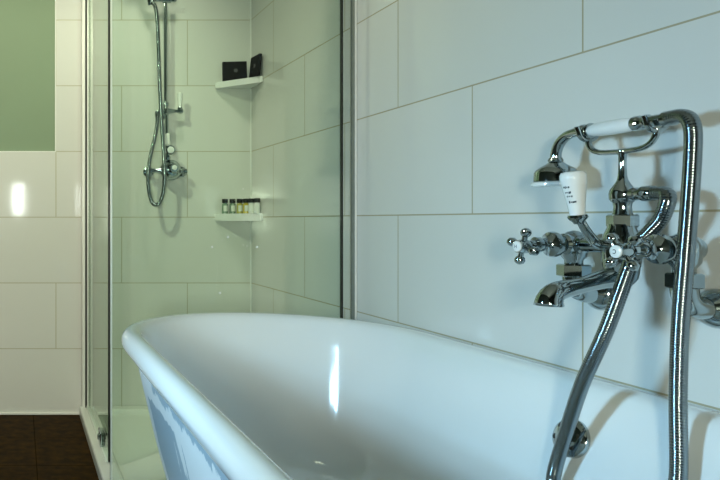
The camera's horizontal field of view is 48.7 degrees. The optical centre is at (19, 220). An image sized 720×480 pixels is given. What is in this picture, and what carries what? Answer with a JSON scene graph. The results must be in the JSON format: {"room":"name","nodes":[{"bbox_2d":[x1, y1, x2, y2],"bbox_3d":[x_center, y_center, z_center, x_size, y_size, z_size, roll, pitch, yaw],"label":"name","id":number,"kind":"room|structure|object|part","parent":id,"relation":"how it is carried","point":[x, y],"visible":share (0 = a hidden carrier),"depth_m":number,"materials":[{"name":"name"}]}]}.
{"room":"bathroom","nodes":[
{"label":"bathroom","id":0,"kind":"room"},
{"bbox_2d":[0,415,98,479],"bbox_3d":[0.077,0.935,0.830,2.155,0.100,4.560,0,0,0],"label":"floor","id":1,"kind":"structure","parent":0,"point":[32,447],"depth_m":2.53,"materials":[{"name":"brown stone"}]},
{"bbox_2d":[79,406,166,479],"bbox_3d":[0.661,0.865,2.511,0.783,0.041,0.953,0,0,0],"label":"shower tray","id":2,"kind":"object","parent":1,"relation":"on","point":[135,452],"visible":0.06,"depth_m":2.54,"materials":[{"name":"ceramic"}]},
{"bbox_2d":[110,0,356,479],"bbox_3d":[0.669,-0.185,2.064,0.770,2.059,0.032,0,0,0],"label":"screen","id":3,"kind":"object","parent":2,"relation":"on","point":[353,3],"visible":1,"depth_m":2.06,"materials":[{"name":"silver glass"}]},
{"bbox_2d":[121,312,719,479],"bbox_3d":[0.652,0.583,1.180,0.790,0.604,1.700,0,0,0],"label":"bathtub","id":4,"kind":"object","parent":1,"relation":"on","point":[229,395],"visible":0.84,"depth_m":1.53,"materials":[{"name":"ceramic"}]},
{"bbox_3d":[0.968,0.382,1.150,0.033,0.068,0.068,0,0,0],"label":"overflow plate","id":5,"kind":"part","parent":4,"relation":"part of","materials":[{"name":"silver metal"}]},
{"bbox_2d":[0,0,249,411],"bbox_3d":[0.077,-0.365,3.050,2.155,2.500,0.120,0,0,0],"label":"wall","id":6,"kind":"structure","parent":0,"point":[164,261],"depth_m":2.99,"materials":[{"name":"tile"}]},
{"bbox_2d":[0,0,55,151],"bbox_3d":[-0.343,-0.964,2.996,1.014,1.303,0.014,0,0,0],"label":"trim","id":7,"kind":"structure","parent":6,"relation":"attached to","point":[55,0],"depth_m":2.99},
{"bbox_2d":[0,412,78,414],"bbox_3d":[-0.289,0.879,2.986,1.122,0.011,0.008,0,0,0],"label":"trim","id":8,"kind":"structure","parent":6,"relation":"attached to","point":[1,413],"depth_m":2.98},
{"bbox_2d":[82,0,109,461],"bbox_3d":[0.306,-0.185,2.631,0.050,2.059,0.716,0,0,0],"label":"shower door","id":9,"kind":"structure","parent":6,"relation":"attached to","point":[103,438],"depth_m":2.95,"materials":[{"name":"silver glass"}]},
{"bbox_3d":[0.310,-0.188,2.619,0.008,2.054,0.687,0,0,0],"label":"glass pane","id":10,"kind":"part","parent":9,"relation":"part of","materials":[{"name":"clear glass"}]},
{"bbox_2d":[143,0,187,180],"bbox_3d":[0.660,-0.665,2.932,0.198,0.970,0.116,0,0,0],"label":"fitting","id":11,"kind":"object","parent":6,"relation":"attached to","point":[174,170],"visible":0.88,"depth_m":2.92,"materials":[{"name":"silver metal"}]},
{"bbox_2d":[146,0,165,206],"bbox_3d":[0.599,-0.527,2.897,0.086,0.934,0.069,0,0,0],"label":"shower hose","id":12,"kind":"object","parent":11,"relation":"attached to","point":[160,117],"visible":1,"depth_m":2.90,"materials":[{"name":"metal"}]},
{"bbox_3d":[0.650,-0.828,2.930,0.015,0.614,0.015,0,0,0],"label":"riser rail","id":13,"kind":"part","parent":11,"relation":"part of","materials":[{"name":"silver metal"}]},
{"bbox_3d":[0.668,-0.313,2.910,0.042,0.042,0.016,0,0,0],"label":"flow knob","id":14,"kind":"part","parent":11,"relation":"part of","materials":[{"name":"white ceramic"}]},
{"bbox_3d":[0.679,-0.230,2.892,0.048,0.048,0.024,0,0,0],"label":"temperature knob","id":15,"kind":"part","parent":11,"relation":"part of","materials":[{"name":"silver metal"}]},
{"bbox_3d":[0.715,-0.540,2.930,0.023,0.065,0.023,0,0,0],"label":"lever handle","id":16,"kind":"part","parent":11,"relation":"part of","materials":[{"name":"white ceramic"}]},
{"bbox_2d":[215,76,262,88],"bbox_3d":[0.972,-0.614,2.914,0.165,0.027,0.150,0,0,0],"label":"corner shelf","id":17,"kind":"object","parent":6,"relation":"attached to","point":[245,83],"visible":1,"depth_m":2.91,"materials":[{"name":"white ceramic"}]},
{"bbox_2d":[222,61,246,80],"bbox_3d":[0.972,-0.675,2.966,0.106,0.089,0.024,0,0,6],"label":"box","id":18,"kind":"object","parent":17,"relation":"on","point":[235,70],"visible":0.85,"depth_m":2.96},
{"bbox_2d":[249,53,261,77],"bbox_3d":[1.035,-0.677,2.880,0.021,0.095,0.085,0,0,-6],"label":"box","id":19,"kind":"object","parent":17,"relation":"on","point":[255,64],"visible":0.9,"depth_m":2.86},
{"bbox_2d":[215,213,262,220],"bbox_3d":[0.972,-0.015,2.914,0.165,0.033,0.150,0,0,0],"label":"corner shelf","id":20,"kind":"object","parent":6,"relation":"attached to","point":[240,216],"visible":1,"depth_m":2.90,"materials":[{"name":"white ceramic"}]},
{"bbox_2d":[222,199,227,213],"bbox_3d":[0.926,-0.064,2.960,0.027,0.066,0.027,0,0,0],"label":"toiletry bottle","id":21,"kind":"object","parent":20,"relation":"on","point":[224,201],"visible":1,"depth_m":2.95,"materials":[{"name":"plastic"}]},
{"bbox_2d":[229,199,235,213],"bbox_3d":[0.957,-0.064,2.950,0.027,0.066,0.027,0,0,0],"label":"toiletry bottle","id":22,"kind":"object","parent":20,"relation":"on","point":[232,206],"visible":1,"depth_m":2.94,"materials":[{"name":"plastic"}]},
{"bbox_2d":[237,199,242,213],"bbox_3d":[0.984,-0.064,2.934,0.027,0.066,0.027,0,0,0],"label":"toiletry bottle","id":23,"kind":"object","parent":20,"relation":"on","point":[239,201],"visible":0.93,"depth_m":2.92,"materials":[{"name":"plastic"}]},
{"bbox_2d":[243,199,248,212],"bbox_3d":[1.004,-0.064,2.911,0.027,0.066,0.027,0,0,0],"label":"toiletry bottle","id":24,"kind":"object","parent":20,"relation":"on","point":[245,201],"visible":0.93,"depth_m":2.90,"materials":[{"name":"plastic"}]},
{"bbox_2d":[248,198,254,212],"bbox_3d":[1.020,-0.064,2.886,0.027,0.066,0.027,0,0,0],"label":"toiletry bottle","id":25,"kind":"object","parent":20,"relation":"on","point":[251,202],"visible":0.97,"depth_m":2.88,"materials":[{"name":"plastic"}]},
{"bbox_2d":[254,198,259,212],"bbox_3d":[1.036,-0.064,2.862,0.027,0.066,0.027,0,0,0],"label":"toiletry bottle","id":26,"kind":"object","parent":20,"relation":"on","point":[256,200],"visible":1,"depth_m":2.85,"materials":[{"name":"plastic"}]},
{"bbox_2d":[250,0,251,311],"bbox_3d":[1.052,-0.380,2.987,0.005,2.470,0.005,0,0,0],"label":"trim","id":27,"kind":"structure","parent":6,"relation":"attached to","point":[250,0],"depth_m":2.99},
{"bbox_2d":[252,0,719,412],"bbox_3d":[1.105,-0.365,0.830,0.100,2.500,4.560,0,0,0],"label":"wall","id":28,"kind":"structure","parent":0,"point":[460,103],"depth_m":1.52,"materials":[{"name":"tile"}]},
{"bbox_2d":[507,114,719,328],"bbox_3d":[0.955,-0.002,1.091,0.199,0.329,0.262,0,0,0],"label":"mixer tap","id":29,"kind":"object","parent":28,"relation":"attached to","point":[619,241],"visible":0.91,"depth_m":1.07,"materials":[{"name":"silver metal"}]},
{"bbox_3d":[0.915,0.047,1.188,0.026,0.067,0.067,0,0,0],"label":"cross handle","id":30,"kind":"part","parent":29,"relation":"part of","materials":[{"name":"silver metal"}]},
{"bbox_3d":[0.925,0.108,1.085,0.140,0.067,0.041,0,0,0],"label":"spout","id":31,"kind":"part","parent":29,"relation":"part of","materials":[{"name":"silver metal"}]},
{"bbox_3d":[0.945,0.019,1.085,0.070,0.059,0.028,0,0,0],"label":"diverter lever","id":32,"kind":"part","parent":29,"relation":"part of","materials":[{"name":"silver metal"}]},
{"bbox_2d":[530,110,678,186],"bbox_3d":[0.998,-0.117,1.128,0.074,0.108,0.260,0,0,0],"label":"shower","id":33,"kind":"object","parent":29,"relation":"on","point":[547,175],"visible":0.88,"depth_m":1.18,"materials":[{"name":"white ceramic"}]},
{"bbox_3d":[0.998,-0.067,1.220,0.074,0.009,0.074,0,0,0],"label":"rose plate","id":34,"kind":"part","parent":33,"relation":"part of","materials":[{"name":"silver metal"}]},
{"bbox_3d":[0.998,-0.157,1.105,0.025,0.025,0.085,0,0,0],"label":"handle","id":35,"kind":"part","parent":33,"relation":"part of","materials":[{"name":"white ceramic"}]},
{"bbox_2d":[546,109,702,479],"bbox_3d":[0.938,0.189,1.039,0.112,0.714,0.207,0,0,-31],"label":"shower hose","id":36,"kind":"object","parent":33,"relation":"hanging from","point":[690,121],"visible":0.97,"depth_m":0.96,"materials":[{"name":"metal"}]},
{"bbox_3d":[0.914,0.047,0.990,0.026,0.056,0.056,0,0,0],"label":"cross handle","id":37,"kind":"part","parent":29,"relation":"part of","materials":[{"name":"silver metal"}]}
]}

